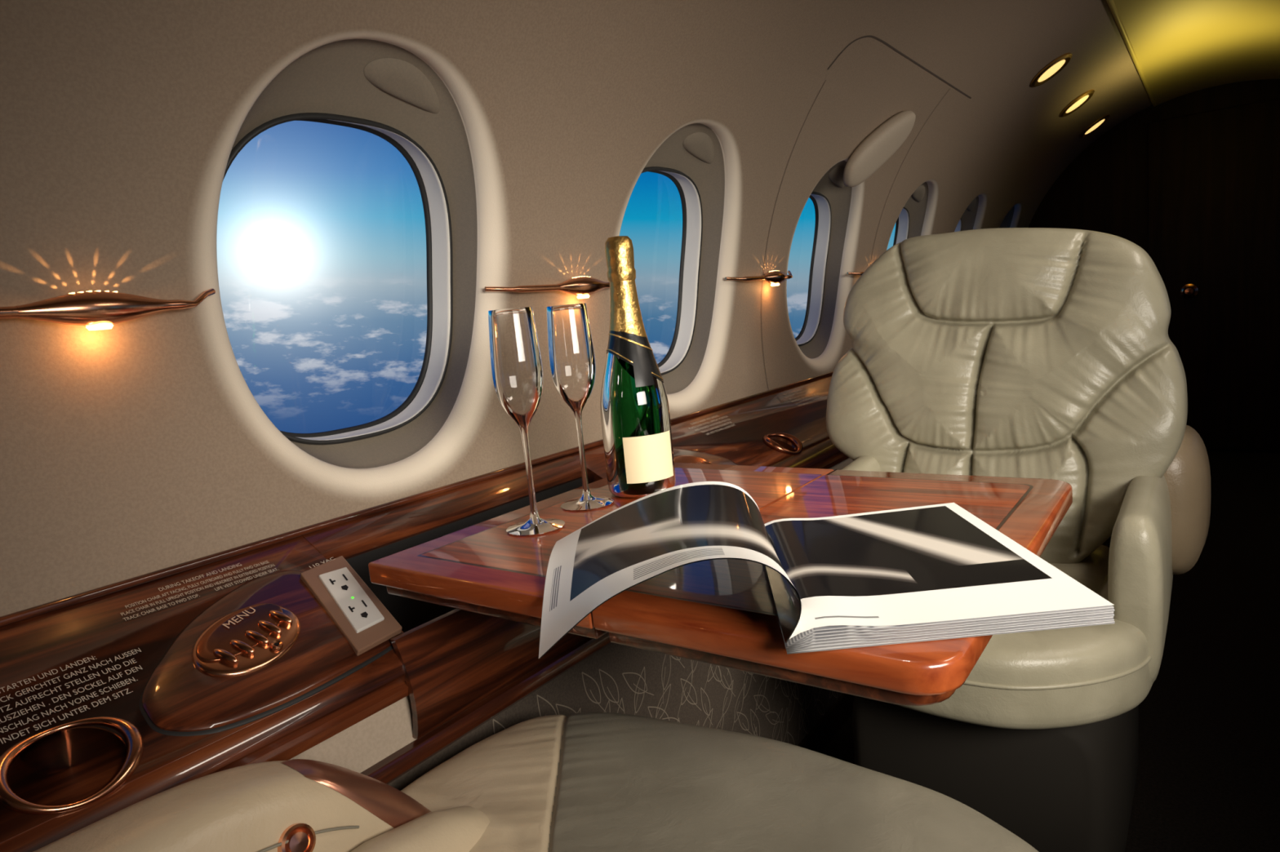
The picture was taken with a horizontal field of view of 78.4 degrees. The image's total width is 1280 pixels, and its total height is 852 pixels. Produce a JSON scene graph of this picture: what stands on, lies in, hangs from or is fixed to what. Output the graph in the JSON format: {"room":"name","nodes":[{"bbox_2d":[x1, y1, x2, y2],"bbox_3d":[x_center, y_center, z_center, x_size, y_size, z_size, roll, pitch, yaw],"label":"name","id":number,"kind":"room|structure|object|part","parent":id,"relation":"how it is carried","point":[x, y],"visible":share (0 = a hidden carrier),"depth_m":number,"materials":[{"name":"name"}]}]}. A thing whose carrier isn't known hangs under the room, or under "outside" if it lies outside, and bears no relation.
{"room":"aircraft cabin","nodes":[
{"label":"aircraft cabin","id":0,"kind":"room"},
{"bbox_2d":[289,457,853,791],"bbox_3d":[0.422,0.316,1.913,0.276,0.535,5.780,1,10,36],"label":"lower sidewall","id":1,"kind":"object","parent":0,"point":[599,675],"visible":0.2,"depth_m":1.04,"materials":[{"name":"grey fabric"}]},
{"bbox_2d":[0,371,848,851],"bbox_3d":[0.399,0.016,1.879,0.274,0.220,5.800,1,10,36],"label":"ledge","id":2,"kind":"object","parent":1,"relation":"attached to","point":[447,660],"visible":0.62,"depth_m":0.79,"materials":[{"name":"brown wood"}]},
{"bbox_2d":[0,648,142,743],"bbox_3d":[-0.489,0.225,0.651,0.051,0.027,0.150,1,10,36],"label":"placard","id":3,"kind":"object","parent":2,"relation":"on","point":[93,674],"visible":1,"depth_m":0.66,"materials":[{"name":"beige paint"}]},
{"bbox_2d":[0,716,143,814],"bbox_3d":[-0.444,0.283,0.613,0.090,0.086,0.097,1,10,36],"label":"cup holder","id":4,"kind":"object","parent":2,"relation":"in","point":[9,799],"visible":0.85,"depth_m":0.60,"materials":[{"name":"orange metal"}]},
{"bbox_2d":[120,560,275,621],"bbox_3d":[-0.452,0.164,0.808,0.027,0.014,0.153,1,10,36],"label":"placard","id":5,"kind":"object","parent":2,"relation":"on","point":[261,563],"visible":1,"depth_m":0.81,"materials":[{"name":"beige paint"}]},
{"bbox_3d":[-0.818,0.364,0.240,0.264,0.210,1.658,1,10,36],"label":"panel","id":6,"kind":"part","parent":2,"relation":"part of","materials":[{"name":"brown wood"}]},
{"bbox_2d":[138,570,402,736],"bbox_3d":[-0.371,0.210,0.770,0.153,0.082,0.241,1,10,36],"label":"control panel","id":7,"kind":"object","parent":2,"relation":"attached to","point":[268,645],"visible":0.99,"depth_m":0.73,"materials":[{"name":"brown wood"}]},
{"bbox_2d":[300,555,402,655],"bbox_3d":[-0.311,0.188,0.839,0.131,0.072,0.056,2,11,44],"label":"power outlet","id":8,"kind":"object","parent":7,"relation":"attached to","point":[364,621],"visible":1,"depth_m":0.83,"materials":[{"name":"brown"}]},
{"bbox_2d":[318,567,384,633],"bbox_3d":[-0.308,0.184,0.838,0.034,0.047,0.090,-13,11,-43],"label":"receptacle","id":9,"kind":"object","parent":8,"relation":"attached to","point":[349,602],"depth_m":0.83,"materials":[{"name":"grey plastic"}]},
{"bbox_3d":[-0.094,0.228,1.006,0.028,0.105,0.503,1,10,36],"label":"flap door","id":10,"kind":"part","parent":2,"relation":"part of","materials":[{"name":"brown wood"}]},
{"bbox_2d":[672,448,738,465],"bbox_3d":[0.084,0.076,1.384,0.148,0.082,0.234,1,10,36],"label":"control panel","id":11,"kind":"object","parent":2,"relation":"attached to","point":[680,455],"visible":0.24,"depth_m":1.42,"materials":[{"name":"brown wood"}]},
{"bbox_3d":[1.019,-0.171,2.727,0.264,0.210,3.665,1,10,36],"label":"panel","id":12,"kind":"part","parent":2,"relation":"part of","materials":[{"name":"brown wood"}]},
{"bbox_2d":[688,415,733,435],"bbox_3d":[0.150,-0.003,1.605,0.042,0.022,0.151,1,10,36],"label":"placard","id":13,"kind":"object","parent":2,"relation":"on","point":[718,415],"visible":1,"depth_m":1.60,"materials":[{"name":"beige paint"}]},
{"bbox_2d":[368,462,1072,706],"bbox_3d":[0.054,0.128,0.853,0.678,0.065,0.493,1,10,36],"label":"folding table","id":14,"kind":"object","parent":2,"relation":"attached to","point":[720,612],"visible":0.65,"depth_m":0.69,"materials":[{"name":"brown wood"}]},
{"bbox_3d":[-0.137,0.144,0.996,0.200,0.029,0.130,1,10,36],"label":"support arm","id":15,"kind":"part","parent":14,"relation":"part of","materials":[{"name":"black wood"}]},
{"bbox_2d":[488,306,564,536],"bbox_3d":[-0.124,-0.006,0.836,0.064,0.236,0.064,1,10,36],"label":"champagne flute","id":16,"kind":"object","parent":14,"relation":"on","point":[516,362],"visible":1,"depth_m":0.81,"materials":[{"name":"clear glass"}]},
{"bbox_2d":[546,303,613,511],"bbox_3d":[-0.074,-0.023,0.921,0.064,0.236,0.064,1,10,36],"label":"champagne flute","id":17,"kind":"object","parent":14,"relation":"on","point":[571,357],"visible":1,"depth_m":0.90,"materials":[{"name":"clear glass"}]},
{"bbox_2d":[600,235,675,497],"bbox_3d":[-0.011,-0.072,0.958,0.086,0.312,0.085,1,10,36],"label":"champagne bottle","id":18,"kind":"object","parent":14,"relation":"on","point":[634,408],"visible":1,"depth_m":0.93,"materials":[{"name":"green glass"}]},
{"bbox_3d":[-0.011,-0.102,0.955,0.052,0.027,0.052,1,10,36],"label":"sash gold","id":19,"kind":"part","parent":18,"relation":"part of","materials":[{"name":"gold metal"}]},
{"bbox_3d":[-0.006,-0.075,0.960,0.067,0.046,0.066,1,10,36],"label":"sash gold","id":20,"kind":"part","parent":18,"relation":"part of","materials":[{"name":"gold metal"}]},
{"bbox_3d":[-0.007,-0.084,0.958,0.067,0.071,0.067,1,10,36],"label":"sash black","id":21,"kind":"part","parent":18,"relation":"part of","materials":[{"name":"black paper"}]},
{"bbox_3d":[-0.010,-0.059,0.960,0.085,0.286,0.085,1,10,36],"label":"glass","id":22,"kind":"part","parent":18,"relation":"part of","materials":[{"name":"green glass"}]},
{"bbox_2d":[538,481,1115,658],"bbox_3d":[0.105,0.100,0.625,0.386,0.083,0.301,-5,8,2],"label":"magazine","id":23,"kind":"object","parent":14,"relation":"on","point":[940,571],"visible":1,"depth_m":0.58,"materials":[{"name":"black paper"}]},
{"bbox_2d":[762,432,803,455],"bbox_3d":[0.290,0.058,1.628,0.086,0.085,0.096,1,10,36],"label":"cup holder","id":24,"kind":"object","parent":2,"relation":"attached to","point":[777,444],"visible":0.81,"depth_m":1.63,"materials":[{"name":"orange metal"}]},
{"bbox_2d":[784,389,823,406],"bbox_3d":[0.399,-0.072,1.935,0.051,0.027,0.147,1,10,36],"label":"placard","id":25,"kind":"object","parent":2,"relation":"on","point":[798,389],"visible":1,"depth_m":1.94,"materials":[{"name":"beige"}]},
{"bbox_3d":[0.499,0.123,1.815,0.034,0.028,5.780,1,10,36],"label":"dado trim","id":26,"kind":"part","parent":1,"relation":"part of","materials":[{"name":"brown wood"}]},
{"bbox_2d":[0,0,1152,617],"bbox_3d":[0.572,-0.573,1.764,0.729,0.980,5.939,1,10,36],"label":"wall","id":27,"kind":"structure","parent":0,"point":[137,447],"depth_m":1.06,"materials":[{"name":"beige plastic"}]},
{"bbox_2d":[0,288,215,330],"bbox_3d":[-0.535,-0.102,0.707,0.041,0.036,0.318,1,10,36],"label":"wall lamp","id":28,"kind":"object","parent":27,"relation":"attached to","point":[97,310],"visible":1,"depth_m":0.72,"materials":[{"name":"orange metal"}]},
{"bbox_3d":[-0.508,-0.110,0.735,0.032,0.032,0.124,1,10,36],"label":"lamp shade","id":29,"kind":"part","parent":28,"relation":"part of","materials":[{"name":"orange metal"}]},
{"bbox_2d":[222,57,453,444],"bbox_3d":[-0.363,-0.211,1.019,0.187,0.468,0.362,1,10,36],"label":"window frame","id":30,"kind":"structure","parent":27,"relation":"in","point":[398,78],"depth_m":1.13,"materials":[{"name":"grey plastic"}]},
{"bbox_2d":[484,275,609,298],"bbox_3d":[-0.120,-0.223,1.268,0.041,0.036,0.318,1,10,36],"label":"wall lamp","id":31,"kind":"object","parent":27,"relation":"attached to","point":[584,286],"visible":0.92,"depth_m":1.26,"materials":[{"name":"orange metal"}]},
{"bbox_3d":[-0.126,-0.230,1.270,0.030,0.022,0.318,1,10,36],"label":"rail","id":32,"kind":"part","parent":31,"relation":"part of","materials":[{"name":"orange metal"}]},
{"bbox_3d":[-0.094,-0.231,1.297,0.032,0.032,0.124,1,10,36],"label":"lamp shade","id":33,"kind":"part","parent":31,"relation":"part of","materials":[{"name":"orange metal"}]},
{"bbox_2d":[640,132,714,375],"bbox_3d":[0.051,-0.332,1.580,0.187,0.468,0.362,1,10,36],"label":"window frame","id":34,"kind":"structure","parent":27,"relation":"in","point":[700,144],"depth_m":1.73,"materials":[{"name":"grey plastic"}]},
{"bbox_2d":[724,270,792,286],"bbox_3d":[0.294,-0.343,1.829,0.041,0.036,0.318,1,10,36],"label":"wall lamp","id":35,"kind":"object","parent":27,"relation":"attached to","point":[775,277],"visible":1,"depth_m":1.83,"materials":[{"name":"orange metal"}]},
{"bbox_3d":[0.289,-0.350,1.832,0.030,0.022,0.318,1,10,36],"label":"rail","id":36,"kind":"part","parent":35,"relation":"part of","materials":[{"name":"orange metal"}]},
{"bbox_3d":[0.320,-0.351,1.858,0.032,0.032,0.124,1,10,36],"label":"lamp shade","id":37,"kind":"part","parent":35,"relation":"part of","materials":[{"name":"orange metal"}]},
{"bbox_2d":[795,166,844,346],"bbox_3d":[0.465,-0.453,2.142,0.187,0.468,0.362,1,10,36],"label":"window frame","id":38,"kind":"structure","parent":27,"relation":"in","point":[822,206],"depth_m":2.30,"materials":[{"name":"grey plastic"}]},
{"bbox_2d":[846,271,864,275],"bbox_3d":[0.708,-0.464,2.391,0.041,0.036,0.318,1,10,36],"label":"wall lamp","id":39,"kind":"object","parent":27,"relation":"attached to","point":[847,273],"visible":0.05,"depth_m":2.29,"materials":[{"name":"orange metal"}]},
{"bbox_2d":[761,35,971,390],"bbox_3d":[0.643,-0.527,2.114,0.278,0.766,0.937,1,10,36],"label":"hatch","id":40,"kind":"object","parent":27,"relation":"attached to","point":[873,37],"visible":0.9,"depth_m":1.85,"materials":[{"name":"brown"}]},
{"bbox_2d":[843,110,915,186],"bbox_3d":[0.630,-0.729,2.065,0.277,0.191,0.096,-11,10,-36],"label":"handle","id":41,"kind":"object","parent":27,"relation":"attached to","point":[883,142],"visible":1,"depth_m":2.02,"materials":[{"name":"plastic"}]},
{"bbox_2d":[893,185,924,245],"bbox_3d":[0.880,-0.573,2.703,0.187,0.468,0.362,1,10,36],"label":"window","id":42,"kind":"structure","parent":27,"relation":"in","point":[902,225],"depth_m":2.80,"materials":[{"name":"grey plastic"}]},
{"bbox_2d":[954,198,976,231],"bbox_3d":[1.294,-0.694,3.264,0.187,0.468,0.362,1,10,36],"label":"window","id":43,"kind":"structure","parent":27,"relation":"in","point":[971,206],"depth_m":3.27,"materials":[{"name":"grey plastic"}]},
{"bbox_2d":[1004,208,1012,217],"bbox_3d":[1.709,-0.814,3.825,0.187,0.468,0.362,1,10,36],"label":"window","id":44,"kind":"structure","parent":27,"relation":"in","point":[1007,215],"depth_m":3.81,"materials":[{"name":"grey plastic"}]},
{"bbox_2d":[1030,53,1072,87],"bbox_3d":[1.340,-1.159,2.559,0.123,0.076,0.140,1,10,36],"label":"light","id":45,"kind":"object","parent":27,"relation":"attached to","point":[1050,71],"visible":1,"depth_m":2.54,"materials":[{"name":"gold metal"}]},
{"bbox_2d":[1059,89,1094,117],"bbox_3d":[1.714,-1.265,3.080,0.122,0.077,0.140,1,10,36],"label":"light","id":46,"kind":"object","parent":27,"relation":"attached to","point":[1085,97],"visible":1,"depth_m":3.06,"materials":[{"name":"gold metal"}]},
{"bbox_2d":[1079,114,1110,137],"bbox_3d":[2.070,-1.366,3.577,0.122,0.079,0.140,1,10,36],"label":"light","id":47,"kind":"object","parent":27,"relation":"attached to","point":[1094,126],"visible":1,"depth_m":3.56,"materials":[{"name":"yellow glass"}]},
{"bbox_2d":[1106,0,1156,106],"bbox_3d":[0.723,-1.016,1.393,0.016,0.016,5.800,1,10,36],"label":"trim","id":48,"kind":"structure","parent":27,"relation":"attached to","point":[1111,4],"depth_m":2.64,"materials":[{"name":"gold metal"}]},
{"bbox_2d":[820,450,1279,851],"bbox_3d":[1.173,0.616,1.600,2.100,0.050,6.300,1,10,36],"label":"floor","id":49,"kind":"structure","parent":0,"point":[1208,778],"depth_m":1.67,"materials":[{"name":"carpet"}]},
{"bbox_2d":[32,712,1039,851],"bbox_3d":[-0.151,0.358,0.397,0.587,1.050,0.970,1,10,36],"label":"leather armchair","id":50,"kind":"object","parent":49,"relation":"on","point":[582,782],"visible":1,"depth_m":0.64,"materials":[{"name":"beige leather"}]},
{"bbox_3d":[-0.339,0.377,0.527,0.104,0.232,0.510,1,10,36],"label":"arm","id":51,"kind":"part","parent":50,"relation":"part of","materials":[{"name":"beige leather"}]},
{"bbox_2d":[400,712,1039,851],"bbox_3d":[-0.063,0.425,0.513,0.558,0.149,0.694,1,10,36],"label":"seat cushion","id":52,"kind":"object","parent":50,"relation":"on","point":[582,782],"depth_m":0.67,"materials":[{"name":"beige leather"}]},
{"bbox_2d":[826,227,1211,851],"bbox_3d":[0.535,0.194,1.229,0.576,1.006,0.611,1,10,36],"label":"leather armchair","id":53,"kind":"object","parent":49,"relation":"on","point":[1028,353],"visible":0.63,"depth_m":1.17,"materials":[{"name":"beige leather"}]},
{"bbox_3d":[0.391,0.181,1.368,0.060,0.270,0.355,1,10,36],"label":"arm","id":54,"kind":"part","parent":53,"relation":"part of","materials":[{"name":"beige leather"}]},
{"bbox_3d":[0.581,-0.051,1.313,0.548,0.557,0.228,1,10,36],"label":"backrest","id":55,"kind":"part","parent":53,"relation":"part of","materials":[{"name":"beige leather"}]},
{"bbox_2d":[893,544,1153,729],"bbox_3d":[0.526,0.281,1.195,0.441,0.127,0.512,1,10,36],"label":"seat cushion","id":56,"kind":"object","parent":53,"relation":"on","point":[1077,676],"depth_m":0.96,"materials":[{"name":"beige leather"}]},
{"bbox_3d":[0.724,0.202,1.127,0.060,0.270,0.355,1,10,36],"label":"arm","id":57,"kind":"part","parent":53,"relation":"part of","materials":[{"name":"beige leather"}]},
{"bbox_2d":[1028,79,1279,452],"bbox_3d":[2.727,-0.799,3.693,2.100,1.850,0.080,1,10,36],"label":"wall","id":58,"kind":"structure","parent":0,"point":[1104,188],"depth_m":3.84,"materials":[{"name":"brown wood"}]},
{"bbox_2d":[797,693,855,752],"bbox_3d":[0.450,0.579,1.949,0.282,0.060,5.780,1,10,36],"label":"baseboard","id":59,"kind":"structure","parent":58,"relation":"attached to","point":[818,738],"depth_m":1.64,"materials":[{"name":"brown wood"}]},
{"bbox_2d":[1147,97,1279,451],"bbox_3d":[2.705,-0.661,3.665,0.560,1.570,0.033,1,10,36],"label":"door","id":60,"kind":"structure","parent":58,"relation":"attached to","point":[1214,175],"depth_m":3.64,"materials":[{"name":"brown wood"}]},
{"bbox_2d":[1180,284,1198,298],"bbox_3d":[2.590,-0.635,3.702,0.068,0.068,0.052,1,10,36],"label":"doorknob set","id":61,"kind":"object","parent":60,"relation":"attached to","point":[1188,291],"visible":1,"depth_m":3.70,"materials":[{"name":"orange metal"}]},
{"bbox_2d":[1113,0,1279,106],"bbox_3d":[0.953,-1.037,1.281,0.500,0.036,5.900,1,10,36],"label":"ceiling","id":62,"kind":"structure","parent":0,"point":[1181,47],"depth_m":2.77,"materials":[{"name":"gold metal"}]}
]}

